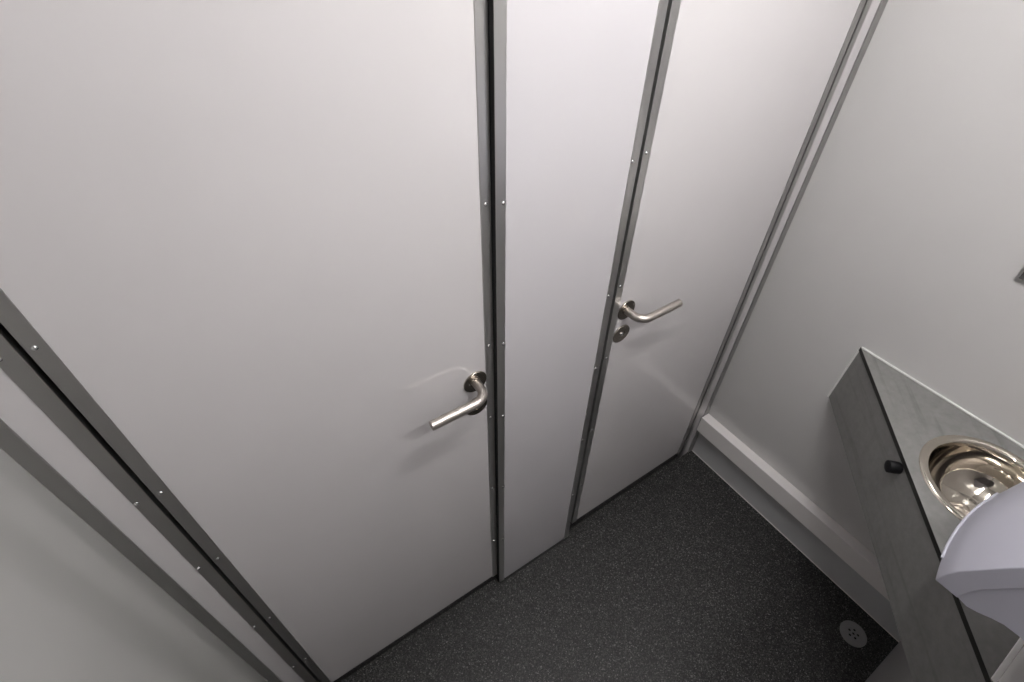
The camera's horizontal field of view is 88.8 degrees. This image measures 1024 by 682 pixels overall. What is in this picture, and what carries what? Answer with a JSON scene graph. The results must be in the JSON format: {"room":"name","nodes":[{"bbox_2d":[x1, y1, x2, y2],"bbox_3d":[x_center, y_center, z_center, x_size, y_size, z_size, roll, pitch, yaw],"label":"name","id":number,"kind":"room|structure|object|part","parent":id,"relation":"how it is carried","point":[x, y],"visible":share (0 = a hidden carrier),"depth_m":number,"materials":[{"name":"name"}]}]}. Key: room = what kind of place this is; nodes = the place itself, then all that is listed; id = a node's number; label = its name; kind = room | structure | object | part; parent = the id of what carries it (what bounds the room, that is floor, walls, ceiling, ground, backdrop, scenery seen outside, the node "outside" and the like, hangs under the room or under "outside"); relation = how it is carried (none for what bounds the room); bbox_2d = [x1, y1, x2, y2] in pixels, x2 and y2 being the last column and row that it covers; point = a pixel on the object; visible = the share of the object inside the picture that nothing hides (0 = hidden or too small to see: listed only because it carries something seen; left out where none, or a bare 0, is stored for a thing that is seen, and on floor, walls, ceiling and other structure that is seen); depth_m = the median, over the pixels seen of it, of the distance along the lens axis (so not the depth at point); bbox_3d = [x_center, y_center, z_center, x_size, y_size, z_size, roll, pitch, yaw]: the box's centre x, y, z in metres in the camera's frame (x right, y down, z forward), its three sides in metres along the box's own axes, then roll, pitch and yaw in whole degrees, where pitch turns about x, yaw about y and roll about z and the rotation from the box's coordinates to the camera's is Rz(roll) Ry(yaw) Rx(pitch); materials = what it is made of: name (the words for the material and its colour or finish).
{"room":"public restroom","nodes":[
{"label":"public restroom","id":0,"kind":"room"},
{"bbox_2d":[0,448,267,681],"bbox_3d":[-0.408,0.462,0.481,0.050,2.340,0.995,-24,49,-24],"label":"wall","id":1,"kind":"structure","parent":0,"point":[74,608],"depth_m":0.64,"materials":[{"name":"white paint"}]},
{"bbox_2d":[0,323,320,681],"bbox_3d":[-0.572,0.211,0.740,0.076,2.340,0.036,-24,49,-24],"label":"trim","id":2,"kind":"structure","parent":1,"relation":"attached to","point":[42,430],"depth_m":0.75,"materials":[{"name":"grey metal"}]},
{"bbox_2d":[488,0,668,583],"bbox_3d":[0.086,-0.083,1.057,0.299,2.340,0.052,-24,49,-24],"label":"wall","id":3,"kind":"structure","parent":0,"point":[571,81],"depth_m":0.90,"materials":[{"name":"white paint"}]},
{"bbox_2d":[0,0,496,681],"bbox_3d":[-0.273,0.110,0.872,0.593,2.210,0.092,-24,49,-24],"label":"door","id":4,"kind":"structure","parent":3,"relation":"in","point":[249,242],"depth_m":0.67,"materials":[{"name":"white laminate"}]},
{"bbox_3d":[-0.104,0.121,1.014,0.135,0.019,0.061,-24,49,-24],"label":"handle","id":5,"kind":"part","parent":4,"relation":"part of","materials":[{"name":"silver metal"}]},
{"bbox_2d":[333,454,677,681],"bbox_3d":[0.055,0.731,1.864,1.490,0.047,0.054,-24,49,-24],"label":"sill","id":6,"kind":"structure","parent":3,"relation":"attached to","point":[675,456],"depth_m":1.74,"materials":[{"name":"black metal"}]},
{"bbox_3d":[-0.315,0.899,1.683,0.600,0.047,0.054,-24,49,-24],"label":"sill","id":7,"kind":"part","parent":6,"relation":"part of","materials":[{"name":"black plastic"}]},
{"bbox_3d":[0.429,0.561,2.047,0.590,0.047,0.054,-24,49,-24],"label":"sill","id":8,"kind":"part","parent":6,"relation":"part of","materials":[{"name":"black plastic"}]},
{"bbox_2d":[571,0,865,522],"bbox_3d":[0.475,-0.230,1.238,0.564,2.210,0.092,-24,49,-24],"label":"door","id":9,"kind":"structure","parent":3,"relation":"in","point":[740,88],"depth_m":1.15,"materials":[{"name":"white laminate"}]},
{"bbox_3d":[0.334,-0.078,1.229,0.135,0.019,0.061,-24,49,-24],"label":"handle","id":10,"kind":"part","parent":9,"relation":"part of","materials":[{"name":"silver metal"}]},
{"bbox_2d":[341,450,898,681],"bbox_3d":[0.297,1.018,1.639,1.746,0.050,1.045,-24,49,-24],"label":"floor","id":11,"kind":"structure","parent":0,"point":[678,577],"depth_m":1.73,"materials":[{"name":"black plastic"}]},
{"bbox_2d":[840,620,866,647],"bbox_3d":[1.106,0.945,1.690,0.080,0.004,0.080,-24,49,-24],"label":"floor drain","id":12,"kind":"object","parent":11,"relation":"on","point":[852,633],"visible":1,"depth_m":1.69,"materials":[{"name":"grey metal"}]},
{"bbox_2d":[692,0,1023,641],"bbox_3d":[1.003,-0.178,1.171,0.050,2.340,0.995,-24,49,-24],"label":"wall","id":13,"kind":"structure","parent":0,"point":[903,243],"depth_m":1.21,"materials":[{"name":"white paint"}]},
{"bbox_2d":[677,0,887,457],"bbox_3d":[0.731,-0.382,1.378,0.080,2.340,0.035,-24,49,-24],"label":"trim","id":14,"kind":"structure","parent":13,"relation":"attached to","point":[872,11],"depth_m":1.34,"materials":[{"name":"grey metal"}]},
{"bbox_2d":[697,414,888,600],"bbox_3d":[0.989,0.567,1.782,0.039,0.080,0.872,-24,49,-24],"label":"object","id":15,"kind":"structure","parent":13,"relation":"attached to","point":[841,542],"depth_m":1.77,"materials":[{"name":"white plastic"}]},
{"bbox_2d":[692,433,900,641],"bbox_3d":[1.002,0.651,1.875,0.004,0.169,0.871,-24,49,-24],"label":"baseboard","id":16,"kind":"structure","parent":13,"relation":"attached to","point":[846,578],"depth_m":1.86,"materials":[{"name":"white plastic"}]},
{"bbox_2d":[827,347,1023,681],"bbox_3d":[0.859,0.358,1.198,0.573,0.211,0.563,-24,49,-24],"label":"vanity","id":17,"kind":"object","parent":13,"relation":"attached to","point":[884,416],"visible":0.94,"depth_m":1.15,"materials":[{"name":"laminate"}]},
{"bbox_3d":[0.856,0.282,1.171,0.027,0.029,0.029,9,44,8],"label":"knob","id":18,"kind":"part","parent":17,"relation":"part of","materials":[{"name":"black plastic"}]},
{"bbox_2d":[919,435,1023,520],"bbox_3d":[1.016,0.349,1.144,0.270,0.117,0.270,-24,49,-24],"label":"basin","id":19,"kind":"object","parent":17,"relation":"in","point":[961,471],"visible":0.58,"depth_m":1.19,"materials":[{"name":"silver metal"}]},
{"bbox_2d":[1014,268,1023,282],"bbox_3d":[1.149,-0.214,0.771,0.007,0.550,0.391,-24,49,-24],"label":"wall mirror","id":20,"kind":"object","parent":13,"relation":"attached to","point":[1020,277],"visible":1,"depth_m":1.06,"materials":[{"name":"mirror"}]},
{"bbox_2d":[865,641,1023,681],"bbox_3d":[0.588,0.445,0.515,1.746,2.340,0.050,-24,49,-24],"label":"wall","id":21,"kind":"structure","parent":0,"point":[895,667],"depth_m":1.39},
{"bbox_2d":[936,481,1023,639],"bbox_3d":[0.793,0.247,0.710,0.289,0.268,0.184,-24,49,-24],"label":"dispenser","id":22,"kind":"object","parent":21,"relation":"attached to","point":[982,562],"visible":1,"depth_m":0.74,"materials":[{"name":"grey plastic"}]}
]}

